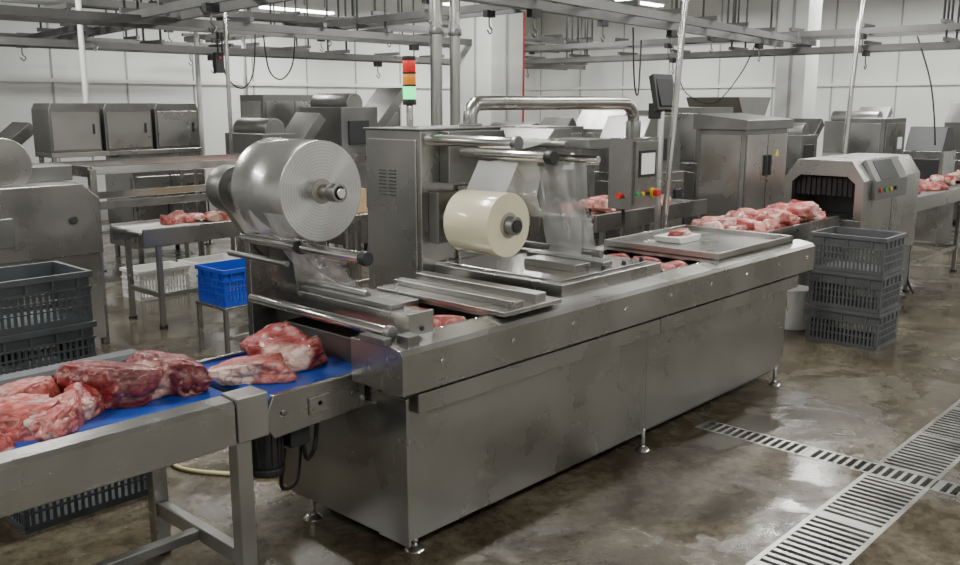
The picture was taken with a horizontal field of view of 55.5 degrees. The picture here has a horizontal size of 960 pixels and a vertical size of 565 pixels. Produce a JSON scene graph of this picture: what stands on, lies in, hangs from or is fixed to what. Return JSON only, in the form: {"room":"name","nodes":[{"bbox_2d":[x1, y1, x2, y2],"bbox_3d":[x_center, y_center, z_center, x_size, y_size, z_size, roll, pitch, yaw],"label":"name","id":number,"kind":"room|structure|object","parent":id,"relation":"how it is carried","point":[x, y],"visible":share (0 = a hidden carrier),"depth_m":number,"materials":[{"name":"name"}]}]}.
{"room":"factory floor","nodes":[
{"label":"factory floor","id":0,"kind":"room"},
{"bbox_2d":[0,0,536,200],"bbox_3d":[-5.886,-3.063,14.015,0.250,4.200,21.000,10,15,42],"label":"wall","id":1,"kind":"structure","parent":0,"point":[46,75],"depth_m":15.23,"materials":[{"name":"grey"}]},
{"bbox_2d":[100,201,217,220],"bbox_3d":[-5.816,-1.113,14.332,0.039,0.249,21.000,10,15,42],"label":"baseboard","id":2,"kind":"structure","parent":1,"relation":"attached to","point":[104,213],"depth_m":14.27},
{"bbox_2d":[0,209,959,564],"bbox_3d":[0.762,0.288,8.378,18.000,0.200,21.000,10,15,42],"label":"floor","id":3,"kind":"structure","parent":0,"point":[698,496],"depth_m":4.33,"materials":[{"name":"concrete"}]},
{"bbox_2d":[0,122,32,144],"bbox_3d":[-5.377,-0.899,9.766,0.840,1.594,1.197,10,15,42],"label":"tumbler","id":4,"kind":"object","parent":3,"relation":"on","point":[20,132],"visible":0.04,"depth_m":9.85,"materials":[{"name":"metal"}]},
{"bbox_2d":[0,138,106,355],"bbox_3d":[-3.445,-0.228,6.418,0.960,1.570,1.200,10,15,42],"label":"machine","id":5,"kind":"object","parent":3,"relation":"on","point":[45,217],"visible":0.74,"depth_m":6.27,"materials":[{"name":"metal"}]},
{"bbox_2d":[4,473,147,534],"bbox_3d":[-1.865,0.871,4.205,0.424,0.268,0.644,10,15,42],"label":"plastic crate","id":6,"kind":"object","parent":3,"relation":"on","point":[51,514],"visible":0.2,"depth_m":4.06,"materials":[{"name":"grey plastic"}]},
{"bbox_2d":[75,0,106,271],"bbox_3d":[-4.144,-2.182,9.548,0.140,4.196,0.140,10,15,42],"label":"steel pole","id":7,"kind":"object","parent":3,"relation":"on","point":[78,5],"visible":0.23,"depth_m":9.50,"materials":[{"name":"white metal"}]},
{"bbox_2d":[31,103,202,258],"bbox_3d":[-3.696,-0.954,9.511,0.430,1.800,1.590,10,15,42],"label":"tall cabinet","id":8,"kind":"object","parent":3,"relation":"on","point":[60,130],"visible":0.8,"depth_m":9.16,"materials":[{"name":"metal"}]},
{"bbox_2d":[0,349,268,564],"bbox_3d":[-1.573,0.824,2.922,0.768,0.855,1.625,10,15,42],"label":"conveyor","id":9,"kind":"object","parent":3,"relation":"on","point":[115,445],"visible":0.77,"depth_m":3.02,"materials":[{"name":"metal"}]},
{"bbox_2d":[0,433,14,452],"bbox_3d":[-1.537,0.474,2.720,0.220,0.092,0.270,10,15,42],"label":"meat","id":10,"kind":"object","parent":9,"relation":"on","point":[6,443],"visible":0.85,"depth_m":2.77,"materials":[{"name":"red food"}]},
{"bbox_2d":[0,393,58,441],"bbox_3d":[-1.467,0.426,2.906,0.262,0.114,0.171,-4,12,-20],"label":"meat","id":11,"kind":"object","parent":9,"relation":"on","point":[14,410],"visible":0.68,"depth_m":2.86,"materials":[{"name":"red food"}]},
{"bbox_2d":[0,376,60,397],"bbox_3d":[-1.545,0.389,3.062,0.202,0.125,0.278,1,11,6],"label":"meat","id":12,"kind":"object","parent":9,"relation":"on","point":[39,384],"visible":0.41,"depth_m":3.05,"materials":[{"name":"red food"}]},
{"bbox_2d":[23,388,86,442],"bbox_3d":[-1.365,0.425,2.932,0.148,0.107,0.284,-1,11,-5],"label":"meat","id":13,"kind":"object","parent":9,"relation":"on","point":[65,418],"visible":0.9,"depth_m":2.86,"materials":[{"name":"food"}]},
{"bbox_2d":[64,382,104,419],"bbox_3d":[-1.341,0.396,3.077,0.172,0.107,0.178,10,15,42],"label":"meat","id":14,"kind":"object","parent":9,"relation":"on","point":[92,400],"visible":0.59,"depth_m":3.06,"materials":[{"name":"red food"}]},
{"bbox_2d":[54,360,161,409],"bbox_3d":[-1.303,0.347,3.198,0.375,0.157,0.240,-5,12,-25],"label":"meat","id":15,"kind":"object","parent":9,"relation":"on","point":[122,385],"visible":0.71,"depth_m":3.13,"materials":[{"name":"red food"}]},
{"bbox_2d":[125,350,212,399],"bbox_3d":[-1.159,0.325,3.336,0.305,0.148,0.255,-6,13,-27],"label":"meat","id":16,"kind":"object","parent":9,"relation":"on","point":[182,375],"visible":0.75,"depth_m":3.27,"materials":[{"name":"red food"}]},
{"bbox_2d":[119,261,189,301],"bbox_3d":[-3.090,-0.018,8.697,0.374,0.278,0.524,10,15,42],"label":"plastic crate","id":17,"kind":"object","parent":3,"relation":"on","point":[176,273],"visible":0.78,"depth_m":8.62,"materials":[{"name":"white plastic"}]},
{"bbox_2d":[105,152,210,261],"bbox_3d":[-3.881,-1.187,10.827,0.740,1.750,1.056,10,15,42],"label":"shelving rack","id":18,"kind":"object","parent":3,"relation":"on","point":[138,180],"visible":0.34,"depth_m":10.56,"materials":[{"name":"metal"}]},
{"bbox_2d":[171,464,229,475],"bbox_3d":[-1.379,0.880,4.787,1.211,0.022,0.570,3,12,15],"label":"hose","id":19,"kind":"object","parent":3,"relation":"on","point":[176,466],"visible":0.27,"depth_m":4.50,"materials":[{"name":"beige rubber"}]},
{"bbox_2d":[193,18,212,244],"bbox_3d":[-3.545,-2.562,11.479,0.140,4.196,0.140,10,15,42],"label":"steel pole","id":20,"kind":"object","parent":3,"relation":"on","point":[195,34],"visible":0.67,"depth_m":11.51,"materials":[{"name":"white metal"}]},
{"bbox_2d":[48,153,361,343],"bbox_3d":[-2.286,-0.421,7.995,0.790,1.340,2.550,10,15,42],"label":"work table","id":21,"kind":"object","parent":3,"relation":"on","point":[89,169],"visible":0.4,"depth_m":7.35,"materials":[{"name":"metal"}]},
{"bbox_2d":[178,253,238,287],"bbox_3d":[-2.682,-0.103,9.128,0.374,0.278,0.524,10,15,42],"label":"plastic crate","id":22,"kind":"object","parent":3,"relation":"on","point":[192,262],"visible":0.18,"depth_m":9.10,"materials":[{"name":"white plastic"}]},
{"bbox_2d":[195,300,248,353],"bbox_3d":[-1.759,0.296,6.872,0.400,0.365,0.600,10,15,42],"label":"stand","id":23,"kind":"object","parent":3,"relation":"on","point":[227,337],"visible":0.4,"depth_m":6.60,"materials":[{"name":"metal"}]},
{"bbox_2d":[195,258,246,307],"bbox_3d":[-1.759,-0.015,6.811,0.384,0.268,0.584,10,15,42],"label":"plastic crate","id":24,"kind":"object","parent":23,"relation":"on","point":[225,272],"visible":0.46,"depth_m":6.60,"materials":[{"name":"blue plastic"}]},
{"bbox_2d":[110,219,349,328],"bbox_3d":[-2.109,-0.203,8.232,0.590,0.820,2.228,10,15,42],"label":"table","id":25,"kind":"object","parent":3,"relation":"on","point":[152,233],"visible":0.47,"depth_m":7.53,"materials":[{"name":"grey metal"}]},
{"bbox_2d":[160,210,230,224],"bbox_3d":[-2.055,-0.653,8.182,0.378,0.123,1.677,10,15,42],"label":"meat","id":26,"kind":"object","parent":25,"relation":"on","point":[178,216],"visible":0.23,"depth_m":7.75,"materials":[{"name":"pink food"}]},
{"bbox_2d":[222,12,238,257],"bbox_3d":[-2.457,-2.051,8.880,0.120,4.196,0.120,10,15,42],"label":"steel pole","id":27,"kind":"object","parent":3,"relation":"on","point":[225,29],"visible":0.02,"depth_m":8.90,"materials":[{"name":"silver metal"}]},
{"bbox_2d":[240,9,247,94],"bbox_3d":[-3.314,-2.837,12.876,0.140,4.196,0.140,10,15,42],"label":"steel pole","id":28,"kind":"object","parent":3,"relation":"on","point":[243,42],"visible":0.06,"depth_m":12.82,"materials":[{"name":"white metal"}]},
{"bbox_2d":[240,95,312,127],"bbox_3d":[-2.456,-1.415,11.595,0.540,1.900,0.948,10,15,42],"label":"storage cabinet","id":29,"kind":"object","parent":3,"relation":"on","point":[283,108],"visible":0.07,"depth_m":11.14,"materials":[{"name":"metal"}]},
{"bbox_2d":[225,113,328,252],"bbox_3d":[-2.117,-0.960,9.811,0.740,1.697,0.917,10,15,42],"label":"grinder","id":30,"kind":"object","parent":3,"relation":"on","point":[246,131],"visible":0.15,"depth_m":9.51,"materials":[{"name":"metal"}]},
{"bbox_2d":[310,207,368,284],"bbox_3d":[-1.235,-0.149,7.749,0.600,0.900,0.900,10,15,42],"label":"work table","id":31,"kind":"object","parent":3,"relation":"on","point":[363,215],"visible":0.02,"depth_m":8.14,"materials":[{"name":"metal"}]},
{"bbox_2d":[357,188,366,212],"bbox_3d":[-1.198,-0.684,7.609,0.300,0.200,0.400,10,15,42],"label":"cardboard box","id":32,"kind":"object","parent":31,"relation":"on","point":[362,207],"visible":0.09,"depth_m":7.62,"materials":[{"name":"brown cardboard"}]},
{"bbox_2d":[299,87,402,248],"bbox_3d":[-1.470,-1.394,11.259,0.840,1.990,1.202,10,15,42],"label":"machine","id":33,"kind":"object","parent":3,"relation":"on","point":[344,114],"visible":0.26,"depth_m":10.73,"materials":[{"name":"metal"}]},
{"bbox_2d":[385,107,399,126],"bbox_3d":[-1.577,-1.552,12.683,0.540,1.750,0.948,10,15,42],"label":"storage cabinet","id":34,"kind":"object","parent":3,"relation":"on","point":[394,121],"visible":0.02,"depth_m":12.63,"materials":[{"name":"metal"}]},
{"bbox_2d":[428,0,443,125],"bbox_3d":[-0.327,-1.642,6.804,0.190,4.196,0.190,10,15,42],"label":"vertical pipe","id":35,"kind":"object","parent":3,"relation":"on","point":[435,30],"visible":0.36,"depth_m":6.77,"materials":[{"name":"metal"}]},
{"bbox_2d":[448,0,461,124],"bbox_3d":[-0.191,-1.671,6.948,0.180,4.196,0.180,10,15,42],"label":"vertical pipe","id":36,"kind":"object","parent":3,"relation":"on","point":[454,31],"visible":0.35,"depth_m":6.91,"materials":[{"name":"metal"}]},
{"bbox_2d":[460,1,524,125],"bbox_3d":[0.139,-2.615,11.750,0.620,4.196,0.660,10,15,42],"label":"support pillar","id":37,"kind":"structure","parent":3,"relation":"on","point":[494,63],"depth_m":11.49,"materials":[{"name":"grey paint"}]},
{"bbox_2d":[198,56,814,553],"bbox_3d":[0.309,-0.169,4.898,1.386,2.040,3.970,10,15,42],"label":"machine","id":38,"kind":"object","parent":3,"relation":"on","point":[474,367],"visible":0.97,"depth_m":4.17,"materials":[{"name":"metal"}]},
{"bbox_2d":[208,352,296,385],"bbox_3d":[-0.871,0.330,3.515,0.332,0.094,0.206,-1,11,-3],"label":"meat","id":39,"kind":"object","parent":38,"relation":"on","point":[270,368],"visible":1,"depth_m":3.46,"materials":[{"name":"food"}]},
{"bbox_2d":[239,322,327,372],"bbox_3d":[-0.776,0.259,3.711,0.280,0.158,0.339,10,15,42],"label":"meat","id":40,"kind":"object","parent":38,"relation":"on","point":[300,352],"visible":0.84,"depth_m":3.65,"materials":[{"name":"red food"}]},
{"bbox_2d":[459,96,660,235],"bbox_3d":[0.558,-0.622,5.662,0.250,1.048,1.825,10,15,42],"label":"machine","id":41,"kind":"object","parent":38,"relation":"attached to","point":[633,158],"depth_m":6.07,"materials":[{"name":"metal"}]},
{"bbox_2d":[654,228,700,243],"bbox_3d":[1.248,-0.302,5.756,0.180,0.077,0.279,10,15,42],"label":"tray","id":42,"kind":"object","parent":38,"relation":"on","point":[680,235],"visible":1,"depth_m":5.69,"materials":[{"name":"white plastic"}]},
{"bbox_2d":[490,117,576,125],"bbox_3d":[0.610,-1.046,10.389,0.740,1.642,1.085,10,15,42],"label":"cutter","id":43,"kind":"object","parent":3,"relation":"on","point":[558,121],"visible":0.02,"depth_m":10.45,"materials":[{"name":"metal"}]},
{"bbox_2d":[515,125,583,247],"bbox_3d":[0.527,-0.729,8.938,0.640,1.580,0.897,10,15,42],"label":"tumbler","id":44,"kind":"object","parent":3,"relation":"on","point":[536,233],"visible":0.03,"depth_m":8.62,"materials":[{"name":"metal"}]},
{"bbox_2d":[576,110,647,198],"bbox_3d":[1.974,-1.642,13.266,0.940,1.700,1.262,10,15,42],"label":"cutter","id":45,"kind":"object","parent":3,"relation":"on","point":[593,121],"visible":0.06,"depth_m":12.91,"materials":[{"name":"metal"}]},
{"bbox_2d":[538,198,707,245],"bbox_3d":[1.313,-0.248,8.203,0.610,0.920,1.798,10,15,42],"label":"table","id":46,"kind":"object","parent":3,"relation":"on","point":[602,222],"visible":0.3,"depth_m":7.76,"materials":[{"name":"metal"}]},
{"bbox_2d":[588,194,671,211],"bbox_3d":[1.218,-0.725,7.990,0.498,0.137,1.225,10,15,42],"label":"meat","id":47,"kind":"object","parent":46,"relation":"on","point":[596,203],"visible":0.36,"depth_m":7.52,"materials":[{"name":"food"}]},
{"bbox_2d":[593,115,683,246],"bbox_3d":[1.826,-1.081,10.519,0.740,1.660,0.954,10,15,42],"label":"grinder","id":48,"kind":"object","parent":3,"relation":"on","point":[615,125],"visible":0.26,"depth_m":10.36,"materials":[{"name":"metal"}]},
{"bbox_2d":[648,74,673,229],"bbox_3d":[1.407,-0.608,7.188,0.280,2.018,0.300,10,15,42],"label":"monitor stand","id":49,"kind":"object","parent":3,"relation":"on","point":[661,85],"visible":0.48,"depth_m":7.04,"materials":[{"name":"metal"}]},
{"bbox_2d":[660,0,688,228],"bbox_3d":[1.358,-1.542,6.295,0.402,4.199,0.122,-8,14,-35],"label":"steel pole","id":50,"kind":"object","parent":3,"relation":"on","point":[684,8],"visible":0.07,"depth_m":6.34,"materials":[{"name":"silver metal"}]},
{"bbox_2d":[665,107,732,224],"bbox_3d":[2.711,-1.323,11.517,0.640,1.750,0.846,10,15,42],"label":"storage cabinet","id":51,"kind":"object","parent":3,"relation":"on","point":[688,136],"visible":0.07,"depth_m":11.06,"materials":[{"name":"metal"}]},
{"bbox_2d":[686,97,770,115],"bbox_3d":[4.414,-2.300,16.097,1.160,1.900,1.195,10,15,42],"label":"grinder","id":52,"kind":"object","parent":3,"relation":"on","point":[749,105],"visible":0.02,"depth_m":15.59,"materials":[{"name":"metal"}]},
{"bbox_2d":[693,113,793,218],"bbox_3d":[2.634,-0.848,9.234,0.580,1.700,0.980,10,15,42],"label":"tall cabinet","id":53,"kind":"object","parent":3,"relation":"on","point":[741,160],"visible":0.52,"depth_m":8.87,"materials":[{"name":"metal"}]},
{"bbox_2d":[785,285,808,329],"bbox_3d":[2.554,0.205,7.423,0.280,0.330,0.290,10,15,42],"label":"bucket","id":54,"kind":"object","parent":3,"relation":"on","point":[795,318],"visible":0.73,"depth_m":7.32,"materials":[{"name":"white plastic"}]},
{"bbox_2d":[773,0,822,118],"bbox_3d":[4.757,-3.003,13.721,0.650,4.196,0.650,10,15,42],"label":"support pillar","id":55,"kind":"structure","parent":3,"relation":"on","point":[796,76],"depth_m":13.51,"materials":[{"name":"grey paint"}]},
{"bbox_2d":[766,216,838,240],"bbox_3d":[2.207,-0.027,7.184,0.480,0.880,1.828,10,15,42],"label":"conveyor","id":56,"kind":"object","parent":3,"relation":"on","point":[801,231],"visible":0.14,"depth_m":7.14,"materials":[{"name":"metal"}]},
{"bbox_2d":[691,199,827,232],"bbox_3d":[2.201,-0.521,7.073,0.556,0.173,1.768,10,15,42],"label":"meat","id":57,"kind":"object","parent":56,"relation":"on","point":[778,215],"visible":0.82,"depth_m":6.85,"materials":[{"name":"pink food"}]},
{"bbox_2d":[785,118,823,175],"bbox_3d":[4.180,-1.409,12.362,0.840,1.592,1.085,10,15,42],"label":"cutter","id":58,"kind":"object","parent":3,"relation":"on","point":[802,138],"visible":0.09,"depth_m":11.78,"materials":[{"name":"metal"}]},
{"bbox_2d":[695,399,959,564],"bbox_3d":[3.095,0.759,5.565,4.326,0.042,7.042,2,11,12],"label":"floor drain grate","id":59,"kind":"object","parent":3,"relation":"in","point":[844,526],"visible":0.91,"depth_m":4.33,"materials":[{"name":"metal"}]},
{"bbox_2d":[783,153,919,297],"bbox_3d":[3.386,-0.472,8.269,0.730,1.334,1.390,10,15,42],"label":"tunnel","id":60,"kind":"object","parent":3,"relation":"on","point":[873,191],"visible":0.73,"depth_m":7.89,"materials":[{"name":"metal"}]},
{"bbox_2d":[805,303,900,350],"bbox_3d":[2.869,0.308,7.040,0.564,0.278,0.444,10,15,42],"label":"plastic crate","id":61,"kind":"object","parent":3,"relation":"on","point":[822,322],"visible":0.87,"depth_m":6.90,"materials":[{"name":"grey plastic"}]},
{"bbox_2d":[807,268,904,313],"bbox_3d":[2.869,0.032,6.986,0.564,0.278,0.444,10,15,42],"label":"plastic crate","id":62,"kind":"object","parent":61,"relation":"on","point":[822,285],"visible":0.97,"depth_m":6.84,"materials":[{"name":"grey plastic"}]},
{"bbox_2d":[810,226,907,276],"bbox_3d":[2.869,-0.244,6.932,0.564,0.278,0.444,10,15,42],"label":"plastic crate","id":63,"kind":"object","parent":62,"relation":"on","point":[890,245],"visible":0.97,"depth_m":6.81,"materials":[{"name":"grey plastic"}]},
{"bbox_2d":[841,0,864,154],"bbox_3d":[3.779,-2.132,9.295,0.130,4.200,0.439,10,15,42],"label":"steel pole","id":64,"kind":"object","parent":3,"relation":"on","point":[861,2],"visible":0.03,"depth_m":9.28,"materials":[{"name":"silver metal"}]},
{"bbox_2d":[822,107,892,156],"bbox_3d":[5.951,-1.849,14.217,0.840,1.740,1.087,10,15,42],"label":"tumbler","id":65,"kind":"object","parent":3,"relation":"on","point":[833,135],"visible":0.12,"depth_m":13.94,"materials":[{"name":"metal"}]},
{"bbox_2d":[847,117,905,153],"bbox_3d":[5.465,-1.467,12.637,0.540,1.600,0.846,10,15,42],"label":"storage cabinet","id":66,"kind":"object","parent":3,"relation":"on","point":[870,134],"visible":0.24,"depth_m":12.25,"materials":[{"name":"metal"}]},
{"bbox_2d":[903,126,955,242],"bbox_3d":[5.818,-1.270,11.895,0.500,1.500,0.520,10,15,42],"label":"processing machine","id":67,"kind":"object","parent":3,"relation":"on","point":[931,225],"visible":0.59,"depth_m":11.68,"materials":[{"name":"metal"}]},
{"bbox_2d":[902,183,959,291],"bbox_3d":[4.981,-0.606,10.022,0.560,0.920,3.288,10,15,42],"label":"conveyor","id":68,"kind":"object","parent":3,"relation":"on","point":[926,199],"visible":0.43,"depth_m":9.52,"materials":[{"name":"metal"}]},
{"bbox_2d":[918,170,959,193],"bbox_3d":[4.962,-1.113,9.919,2.453,0.155,0.434,-11,15,-43],"label":"meat","id":69,"kind":"object","parent":68,"relation":"on","point":[936,182],"visible":0.6,"depth_m":9.84,"materials":[{"name":"food"}]},
{"bbox_2d":[944,103,959,222],"bbox_3d":[7.283,-1.673,13.168,1.040,1.800,1.159,10,15,42],"label":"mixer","id":70,"kind":"object","parent":3,"relation":"on","point":[953,116],"visible":0.32,"depth_m":12.98,"materials":[{"name":"metal"}]},
{"bbox_3d":[-2.251,0.819,4.519,0.424,0.248,0.624,10,15,42],"label":"plastic crate","id":71,"kind":"object","parent":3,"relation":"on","visible":0},
{"bbox_3d":[-2.251,0.573,4.471,0.424,0.248,0.624,10,15,42],"label":"plastic crate","id":72,"kind":"object","parent":71,"relation":"on","visible":0},
{"bbox_2d":[0,320,96,374],"bbox_3d":[-2.251,0.327,4.422,0.424,0.248,0.624,10,15,42],"label":"plastic crate","id":73,"kind":"object","parent":72,"relation":"on","point":[76,341],"visible":0.67,"depth_m":4.36,"materials":[{"name":"grey plastic"}]},
{"bbox_2d":[0,261,92,335],"bbox_3d":[-2.251,0.080,4.374,0.424,0.248,0.624,10,15,42],"label":"plastic crate","id":74,"kind":"object","parent":73,"relation":"on","point":[67,286],"visible":1,"depth_m":4.37,"materials":[{"name":"grey plastic"}]},
{"bbox_2d":[535,0,959,156],"bbox_3d":[7.961,-3.366,15.555,18.000,4.200,0.250,10,15,42],"label":"wall","id":75,"kind":"structure","parent":0,"point":[899,81],"depth_m":17.41,"materials":[{"name":"grey"}]},
{"bbox_3d":[0.762,-4.005,7.534,18.000,0.150,21.000,10,15,42],"label":"ceiling","id":76,"kind":"structure","parent":0,"visible":0},
{"bbox_2d":[259,0,336,14],"bbox_3d":[-2.973,-4.878,14.794,0.200,0.930,1.500,10,15,42],"label":"fluorescent light","id":77,"kind":"object","parent":76,"relation":"hanging from","point":[278,6],"visible":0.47,"depth_m":14.84,"materials":[{"name":"white plastic"}]},
{"bbox_2d":[442,0,448,5],"bbox_3d":[-0.161,-5.496,17.158,0.200,0.630,1.500,10,15,42],"label":"fluorescent light","id":78,"kind":"object","parent":76,"relation":"hanging from","point":[445,2],"visible":0.18,"depth_m":16.67,"materials":[{"name":"white plastic"}]},
{"bbox_2d":[0,0,959,144],"bbox_3d":[-0.673,-2.805,9.347,15.680,2.897,15.195,-7,13,-32],"label":"system","id":79,"kind":"object","parent":76,"relation":"hanging from","point":[170,16],"visible":0.88,"depth_m":10.50,"materials":[{"name":"grey metal"}]},
{"bbox_2d":[615,0,666,6],"bbox_3d":[2.906,-5.368,16.504,0.200,0.630,1.500,10,15,42],"label":"fluorescent light","id":80,"kind":"object","parent":76,"relation":"hanging from","point":[656,3],"visible":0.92,"depth_m":16.75,"materials":[{"name":"white plastic"}]}
]}

